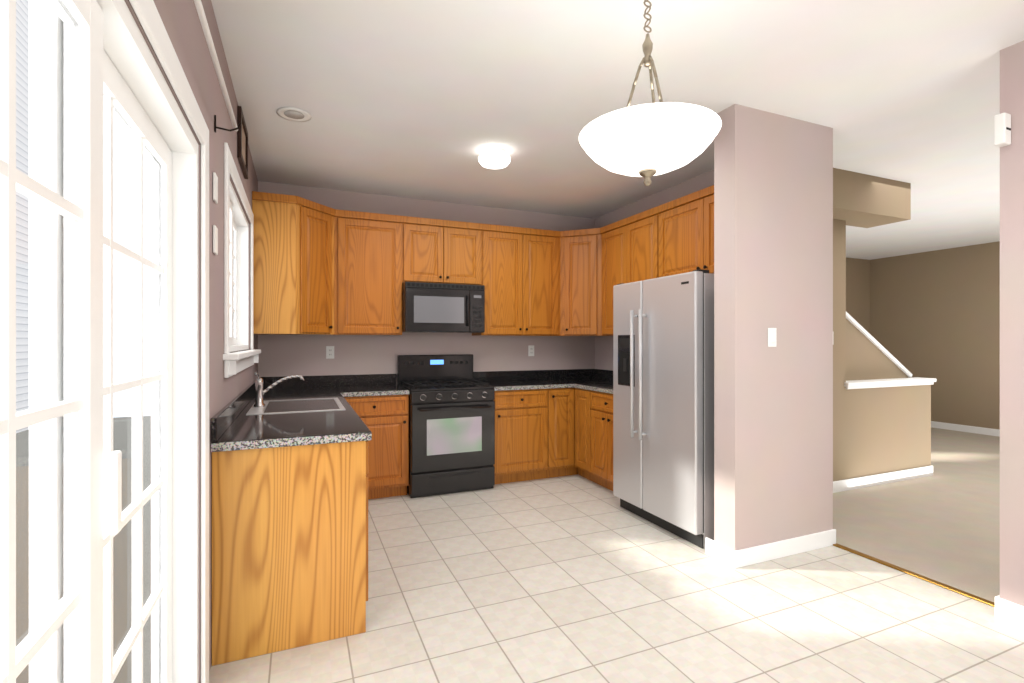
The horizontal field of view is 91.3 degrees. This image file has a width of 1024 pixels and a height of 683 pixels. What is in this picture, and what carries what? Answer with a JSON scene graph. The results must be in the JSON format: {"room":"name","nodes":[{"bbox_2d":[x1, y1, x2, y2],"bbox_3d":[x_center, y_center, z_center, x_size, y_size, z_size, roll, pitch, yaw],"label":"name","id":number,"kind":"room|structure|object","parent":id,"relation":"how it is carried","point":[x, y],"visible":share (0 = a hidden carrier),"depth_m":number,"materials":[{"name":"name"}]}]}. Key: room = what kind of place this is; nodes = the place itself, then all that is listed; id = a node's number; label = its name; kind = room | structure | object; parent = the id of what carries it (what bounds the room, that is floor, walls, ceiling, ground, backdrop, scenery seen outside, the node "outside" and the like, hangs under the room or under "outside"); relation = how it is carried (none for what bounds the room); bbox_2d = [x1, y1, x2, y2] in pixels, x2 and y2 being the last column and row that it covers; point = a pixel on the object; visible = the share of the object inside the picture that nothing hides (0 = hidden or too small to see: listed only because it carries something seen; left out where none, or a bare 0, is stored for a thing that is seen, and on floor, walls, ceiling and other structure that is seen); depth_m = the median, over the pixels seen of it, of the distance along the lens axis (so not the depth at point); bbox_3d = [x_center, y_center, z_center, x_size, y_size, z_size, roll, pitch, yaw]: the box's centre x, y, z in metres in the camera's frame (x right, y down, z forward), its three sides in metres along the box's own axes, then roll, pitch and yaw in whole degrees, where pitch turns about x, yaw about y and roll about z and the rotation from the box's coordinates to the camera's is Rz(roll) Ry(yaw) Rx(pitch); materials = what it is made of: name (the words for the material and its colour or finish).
{"room":"kitchen","nodes":[
{"label":"kitchen","id":0,"kind":"room"},
{"bbox_2d":[124,0,257,682],"bbox_3d":[-0.853,-0.035,0.963,0.150,2.730,7.640,0,0,-23],"label":"wall","id":1,"kind":"structure","parent":0,"point":[180,19],"depth_m":2.06,"materials":[{"name":"paint"}]},
{"bbox_2d":[0,0,198,682],"bbox_3d":[-0.849,0.306,0.960,0.135,2.047,1.824,0,0,-23],"label":"sliding glass door","id":2,"kind":"structure","parent":1,"relation":"in","point":[94,69],"depth_m":0.97,"materials":[{"name":"white"}]},
{"bbox_2d":[129,0,208,682],"bbox_3d":[-0.778,0.260,0.990,0.022,2.140,2.010,0,0,-23],"label":"door frame","id":3,"kind":"structure","parent":1,"relation":"attached to","point":[148,16],"depth_m":1.83,"materials":[{"name":"white wood"}]},
{"bbox_2d":[213,172,217,203],"bbox_3d":[-1.252,-0.647,2.114,0.010,0.115,0.070,0,0,-23],"label":"light switch","id":4,"kind":"object","parent":1,"relation":"attached to","point":[215,179],"depth_m":2.09,"materials":[{"name":"white plastic"}]},
{"bbox_2d":[213,225,217,254],"bbox_3d":[-1.252,-0.427,2.114,0.010,0.115,0.070,0,0,-23],"label":"light switch","id":5,"kind":"object","parent":1,"relation":"attached to","point":[215,228],"depth_m":2.09,"materials":[{"name":"white plastic"}]},
{"bbox_2d":[194,0,241,132],"bbox_3d":[-0.761,-0.925,1.073,0.102,0.070,2.470,0,0,-23],"label":"curtain rod","id":6,"kind":"object","parent":1,"relation":"attached to","point":[204,23],"visible":1,"depth_m":1.69,"materials":[{"name":"white"}]},
{"bbox_2d":[211,385,250,440],"bbox_3d":[-1.709,0.360,3.204,0.020,0.100,2.542,0,0,-23],"label":"backsplash","id":7,"kind":"structure","parent":1,"relation":"attached to","point":[221,421],"depth_m":2.38,"materials":[{"name":"black stone"}]},
{"bbox_2d":[223,143,260,377],"bbox_3d":[-1.701,-0.390,3.069,0.195,1.130,1.540,0,0,-23],"label":"window","id":8,"kind":"structure","parent":1,"relation":"in","point":[235,362],"depth_m":3.28,"materials":[{"name":"white wood"}]},
{"bbox_2d":[237,106,247,178],"bbox_3d":[-1.668,-1.220,3.105,0.020,0.300,0.420,0,0,-23],"label":"framed picture","id":9,"kind":"object","parent":1,"relation":"attached to","point":[242,144],"visible":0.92,"depth_m":3.05,"materials":[{"name":"brown wood"}]},
{"bbox_2d":[258,181,594,383],"bbox_3d":[-0.612,-0.035,5.134,3.554,2.730,0.150,0,0,-23],"label":"wall","id":10,"kind":"structure","parent":0,"point":[289,355],"depth_m":4.91,"materials":[{"name":"paint"}]},
{"bbox_2d":[252,193,338,334],"bbox_3d":[-1.816,-0.591,4.209,0.607,1.062,0.607,0,0,-23],"label":"upper cabinet","id":11,"kind":"object","parent":10,"relation":"attached to","point":[296,239],"depth_m":3.93,"materials":[{"name":"brown wood"}]},
{"bbox_2d":[326,346,333,358],"bbox_3d":[-1.669,0.100,4.597,0.070,0.116,0.008,0,0,-23],"label":"electrical outlet","id":12,"kind":"object","parent":10,"relation":"attached to","point":[329,352],"visible":1,"depth_m":4.59,"materials":[{"name":"white plastic"}]},
{"bbox_2d":[339,213,402,334],"bbox_3d":[-1.324,-0.585,4.573,0.585,1.050,0.321,0,0,-23],"label":"upper cabinet","id":13,"kind":"object","parent":10,"relation":"attached to","point":[370,244],"depth_m":4.43,"materials":[{"name":"brown wood"}]},
{"bbox_2d":[403,217,446,282],"bbox_3d":[-0.879,-0.825,4.762,0.382,0.570,0.321,0,0,-23],"label":"upper cabinet","id":14,"kind":"object","parent":10,"relation":"attached to","point":[424,242],"depth_m":4.62,"materials":[{"name":"brown wood"}]},
{"bbox_2d":[402,282,484,332],"bbox_3d":[-0.676,-0.310,4.774,0.754,0.450,0.453,0,0,-23],"label":"over-the-range microwave","id":15,"kind":"object","parent":14,"relation":"attached to","point":[440,308],"visible":0.96,"depth_m":4.58,"materials":[{"name":"black"}]},
{"bbox_2d":[267,369,594,388],"bbox_3d":[-0.623,0.360,5.034,3.408,0.100,0.020,0,0,-23],"label":"backsplash","id":16,"kind":"structure","parent":10,"relation":"attached to","point":[524,375],"depth_m":4.80,"materials":[{"name":"black stone"}]},
{"bbox_2d":[447,221,482,284],"bbox_3d":[-0.527,-0.825,4.911,0.382,0.570,0.321,0,0,-23],"label":"upper cabinet","id":17,"kind":"object","parent":10,"relation":"attached to","point":[464,242],"depth_m":4.77,"materials":[{"name":"brown wood"}]},
{"bbox_2d":[472,225,522,335],"bbox_3d":[-0.152,-0.585,5.070,0.432,1.050,0.321,0,0,-23],"label":"upper cabinet","id":18,"kind":"object","parent":10,"relation":"attached to","point":[502,246],"depth_m":4.93,"materials":[{"name":"brown wood"}]},
{"bbox_2d":[528,345,533,355],"bbox_3d":[0.209,0.100,5.394,0.070,0.116,0.008,0,0,-23],"label":"electrical outlet","id":19,"kind":"object","parent":10,"relation":"attached to","point":[530,350],"visible":1,"depth_m":5.39,"materials":[{"name":"white plastic"}]},
{"bbox_2d":[523,229,558,335],"bbox_3d":[0.246,-0.585,5.239,0.433,1.050,0.321,0,0,-23],"label":"upper cabinet","id":20,"kind":"object","parent":10,"relation":"attached to","point":[540,247],"depth_m":5.09,"materials":[{"name":"brown wood"}]},
{"bbox_2d":[209,474,1023,682],"bbox_3d":[0.783,1.360,1.657,3.704,0.060,7.640,0,0,-23],"label":"floor","id":21,"kind":"structure","parent":0,"point":[577,578],"depth_m":2.46,"materials":[{"name":"tile"}]},
{"bbox_2d":[212,437,374,665],"bbox_3d":[-1.046,0.890,2.419,0.626,0.880,0.530,0,0,-23],"label":"base cabinet","id":22,"kind":"object","parent":21,"relation":"on","point":[305,469],"depth_m":2.16,"materials":[{"name":"brown wood"}]},
{"bbox_2d":[211,385,370,452],"bbox_3d":[-1.427,0.430,3.323,0.632,0.040,2.542,0,0,-23],"label":"countertop","id":23,"kind":"structure","parent":22,"relation":"on","point":[328,426],"depth_m":2.39,"materials":[{"name":"black stone"}]},
{"bbox_2d":[251,372,306,404],"bbox_3d":[-1.453,0.294,3.128,0.294,0.223,0.150,0,0,-23],"label":"faucet","id":24,"kind":"object","parent":23,"relation":"on","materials":[{"name":"silver metal"}]},
{"bbox_2d":[247,397,346,412],"bbox_3d":[-1.373,0.493,3.209,0.530,0.174,0.680,0,0,-23],"label":"sink","id":25,"kind":"object","parent":23,"relation":"in","point":[285,404],"depth_m":3.21,"materials":[{"name":"silver metal"}]},
{"bbox_2d":[347,393,408,498],"bbox_3d":[-1.265,0.890,4.433,0.583,0.880,0.626,0,0,-23],"label":"base cabinet","id":26,"kind":"object","parent":21,"relation":"on","point":[386,415],"depth_m":4.20,"materials":[{"name":"brown wood"}]},
{"bbox_2d":[335,385,408,396],"bbox_3d":[-1.252,0.430,4.435,0.558,0.040,0.632,0,0,-23],"label":"countertop","id":27,"kind":"structure","parent":26,"relation":"on","point":[346,390],"depth_m":4.28,"materials":[{"name":"black stone"}]},
{"bbox_2d":[397,354,494,497],"bbox_3d":[-0.619,0.730,4.640,0.756,1.200,0.739,0,0,-23],"label":"gas range","id":28,"kind":"object","parent":21,"relation":"on","point":[451,426],"visible":0.98,"depth_m":4.38,"materials":[{"name":"black metal"}]},
{"bbox_2d":[494,389,550,483],"bbox_3d":[-0.033,0.890,4.955,0.557,0.880,0.626,0,0,-23],"label":"base cabinet","id":29,"kind":"object","parent":21,"relation":"on","point":[522,416],"depth_m":4.68,"materials":[{"name":"brown wood"}]},
{"bbox_2d":[473,377,606,388],"bbox_3d":[0.388,0.430,5.131,1.470,0.040,0.632,0,0,-23],"label":"countertop","id":30,"kind":"structure","parent":29,"relation":"on","point":[548,382],"depth_m":5.01,"materials":[{"name":"black stone"}]},
{"bbox_2d":[551,385,574,477],"bbox_3d":[0.354,0.890,5.120,0.284,0.880,0.626,0,0,-23],"label":"base cabinet","id":31,"kind":"object","parent":21,"relation":"on","point":[563,396],"depth_m":4.85,"materials":[{"name":"brown wood"}]},
{"bbox_2d":[575,385,586,478],"bbox_3d":[0.950,0.890,4.887,0.626,0.880,0.306,0,0,-23],"label":"base cabinet","id":32,"kind":"object","parent":21,"relation":"on","point":[580,394],"depth_m":4.79,"materials":[{"name":"brown wood"}]},
{"bbox_2d":[587,389,612,490],"bbox_3d":[1.122,0.890,4.482,0.626,0.880,0.574,0,0,-23],"label":"base cabinet","id":33,"kind":"object","parent":21,"relation":"on","point":[599,404],"depth_m":4.48,"materials":[{"name":"brown wood"}]},
{"bbox_2d":[579,381,612,392],"bbox_3d":[1.064,0.430,4.610,0.632,0.040,0.855,0,0,-23],"label":"countertop","id":34,"kind":"structure","parent":33,"relation":"on","point":[607,386],"depth_m":4.68,"materials":[{"name":"grey stone"}]},
{"bbox_2d":[613,269,713,548],"bbox_3d":[1.316,0.434,3.739,0.841,1.792,0.915,0,0,-23],"label":"refrigerator","id":35,"kind":"object","parent":21,"relation":"on","point":[663,402],"visible":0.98,"depth_m":3.43,"materials":[{"name":"silver metal"}]},
{"bbox_2d":[211,0,1023,259],"bbox_3d":[3.393,-1.450,3.097,9.634,0.100,8.250,0,0,-23],"label":"ceiling","id":36,"kind":"structure","parent":0,"point":[432,100],"depth_m":2.76,"materials":[{"name":"white paint"}]},
{"bbox_2d":[276,107,311,121],"bbox_3d":[-1.341,-1.394,3.081,0.200,0.008,0.200,0,0,-23],"label":"recessed light","id":37,"kind":"object","parent":36,"relation":"in","point":[293,114],"visible":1,"depth_m":3.07,"materials":[{"name":"white plastic"}]},
{"bbox_2d":[478,147,509,168],"bbox_3d":[-0.129,-1.341,3.682,0.236,0.115,0.236,0,0,-23],"label":"flush-mount ceiling light","id":38,"kind":"object","parent":36,"relation":"attached to","point":[494,158],"visible":1,"depth_m":3.61,"materials":[{"name":"white glass"}]},
{"bbox_2d":[579,0,721,186],"bbox_3d":[0.512,-0.992,1.890,0.516,0.814,0.516,0,0,-23],"label":"pendant light","id":39,"kind":"object","parent":36,"relation":"hanging from","point":[648,141],"visible":1,"depth_m":1.76,"materials":[{"name":"frosted glass"},{"name":"brushed nickel"}]},
{"bbox_2d":[711,104,822,550],"bbox_3d":[1.613,-0.035,3.162,0.720,2.730,0.160,0,0,-23],"label":"wall","id":40,"kind":"structure","parent":0,"point":[769,176],"depth_m":3.06,"materials":[{"name":"paint"}]},
{"bbox_2d":[768,328,776,346],"bbox_3d":[1.592,-0.025,3.058,0.070,0.116,0.011,0,0,-23],"label":"light switch","id":41,"kind":"object","parent":40,"relation":"attached to","point":[772,337],"visible":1,"depth_m":3.05,"materials":[{"name":"white plastic"}]},
{"bbox_2d":[729,529,835,568],"bbox_3d":[1.711,1.280,3.110,0.888,0.100,0.017,0,0,-23],"label":"baseboard","id":42,"kind":"structure","parent":40,"relation":"attached to","point":[783,548],"depth_m":3.08,"materials":[{"name":"white wood"}]},
{"bbox_2d":[595,41,1023,605],"bbox_3d":[2.461,-0.035,2.289,0.120,2.730,7.490,0,0,-23],"label":"wall","id":43,"kind":"structure","parent":0,"point":[1012,343],"depth_m":2.38,"materials":[{"name":"paint"}]},
{"bbox_2d":[559,229,598,335],"bbox_3d":[0.780,-0.591,5.311,0.607,1.062,0.607,0,0,-23],"label":"upper cabinet","id":44,"kind":"object","parent":43,"relation":"attached to","point":[578,249],"depth_m":5.10,"materials":[{"name":"brown wood"}]},
{"bbox_2d":[595,369,612,380],"bbox_3d":[1.226,0.360,5.011,0.020,0.100,1.467,0,0,-23],"label":"backsplash","id":45,"kind":"structure","parent":43,"relation":"attached to","point":[598,372],"depth_m":5.47,"materials":[{"name":"black stone"}]},
{"bbox_2d":[599,221,622,335],"bbox_3d":[1.117,-0.585,4.885,0.321,1.050,0.440,0,0,-23],"label":"upper cabinet","id":46,"kind":"object","parent":43,"relation":"attached to","point":[611,236],"depth_m":4.89,"materials":[{"name":"brown wood"}]},
{"bbox_2d":[623,209,658,282],"bbox_3d":[1.288,-0.585,4.480,0.321,1.050,0.440,0,0,-23],"label":"upper cabinet","id":47,"kind":"object","parent":43,"relation":"attached to","point":[641,231],"depth_m":4.42,"materials":[{"name":"brown wood"}]},
{"bbox_2d":[659,193,698,276],"bbox_3d":[1.476,-0.800,4.039,0.321,0.620,0.518,0,0,-23],"label":"upper cabinet","id":48,"kind":"object","parent":43,"relation":"attached to","point":[678,220],"depth_m":3.98,"materials":[{"name":"brown wood"}]},
{"bbox_2d":[699,185,713,273],"bbox_3d":[1.678,-0.800,3.563,0.321,0.620,0.517,0,0,-23],"label":"upper cabinet","id":49,"kind":"object","parent":43,"relation":"attached to","point":[706,196],"depth_m":3.71,"materials":[{"name":"brown wood"}]},
{"bbox_2d":[833,543,994,606],"bbox_3d":[3.043,1.325,1.072,0.040,0.009,4.795,0,0,-23],"label":"trim","id":50,"kind":"structure","parent":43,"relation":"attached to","point":[967,594],"depth_m":2.81,"materials":[{"name":"gold metal"}]},
{"bbox_2d":[994,113,1010,146],"bbox_3d":[2.326,-1.002,2.372,0.060,0.145,0.042,0,0,-23],"label":"sensor","id":51,"kind":"object","parent":43,"relation":"attached to","point":[1002,129],"visible":1,"depth_m":2.36,"materials":[{"name":"white plastic"}]},
{"bbox_2d":[995,595,1023,627],"bbox_3d":[3.098,1.280,0.617,0.014,0.100,3.914,0,0,-23],"label":"baseboard","id":52,"kind":"structure","parent":43,"relation":"attached to","point":[1009,611],"depth_m":2.36,"materials":[{"name":"white wood"}]},
{"bbox_2d":[846,257,869,333],"bbox_3d":[3.515,-0.035,7.548,5.930,2.730,0.150,0,0,-23],"label":"wall","id":53,"kind":"structure","parent":0,"point":[858,290],"depth_m":8.46,"materials":[{"name":"beige paint"}]},
{"bbox_2d":[833,168,930,480],"bbox_3d":[2.991,-0.035,4.458,2.550,2.730,0.470,0,0,-23],"label":"wall","id":54,"kind":"structure","parent":0,"point":[880,430],"depth_m":4.54,"materials":[{"name":"beige paint"}]},
{"bbox_2d":[833,465,932,492],"bbox_3d":[3.000,1.280,4.472,2.550,0.100,0.017,0,0,-23],"label":"baseboard","id":55,"kind":"structure","parent":54,"relation":"attached to","point":[884,478],"depth_m":4.64,"materials":[{"name":"white wood"}]},
{"bbox_2d":[844,312,935,388],"bbox_3d":[3.533,0.029,4.819,1.330,0.793,0.280,0,0,-23],"label":"trim","id":56,"kind":"structure","parent":54,"relation":"attached to","point":[873,383],"depth_m":4.74,"materials":[{"name":"white wood"}]},
{"bbox_2d":[833,427,999,602],"bbox_3d":[5.098,1.358,3.820,5.930,0.064,8.250,0,0,-23],"label":"floor","id":57,"kind":"structure","parent":0,"point":[941,524],"depth_m":3.77,"materials":[{"name":"beige carpet"}]},
{"bbox_2d":[870,241,999,429],"bbox_3d":[7.787,-0.035,4.881,0.150,2.730,8.100,0,0,-23],"label":"wall","id":58,"kind":"structure","parent":0,"point":[935,314],"depth_m":7.54,"materials":[{"name":"beige paint"}]},
{"bbox_2d":[931,421,999,436],"bbox_3d":[7.712,1.280,4.849,0.014,0.100,8.100,0,0,-23],"label":"baseboard","id":59,"kind":"structure","parent":58,"relation":"attached to","point":[964,428],"depth_m":7.33,"materials":[{"name":"white wood"}]},
{"label":"outside","id":60,"kind":"structure","parent":0,"visible":0},
{"bbox_2d":[16,0,28,432],"bbox_3d":[-4.694,-2.420,0.180,0.100,8.500,20.000,0,0,-23],"label":"neighbor house","id":61,"kind":"structure","parent":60,"point":[22,30],"depth_m":8.25,"materials":[{"name":"grey"}]},
{"bbox_2d":[16,416,150,682],"bbox_3d":[-2.938,1.530,0.926,3.715,0.100,20.000,0,0,-23],"label":"ground","id":62,"kind":"structure","parent":60,"point":[119,536],"depth_m":3.51,"materials":[{"name":"grey"}]}
]}

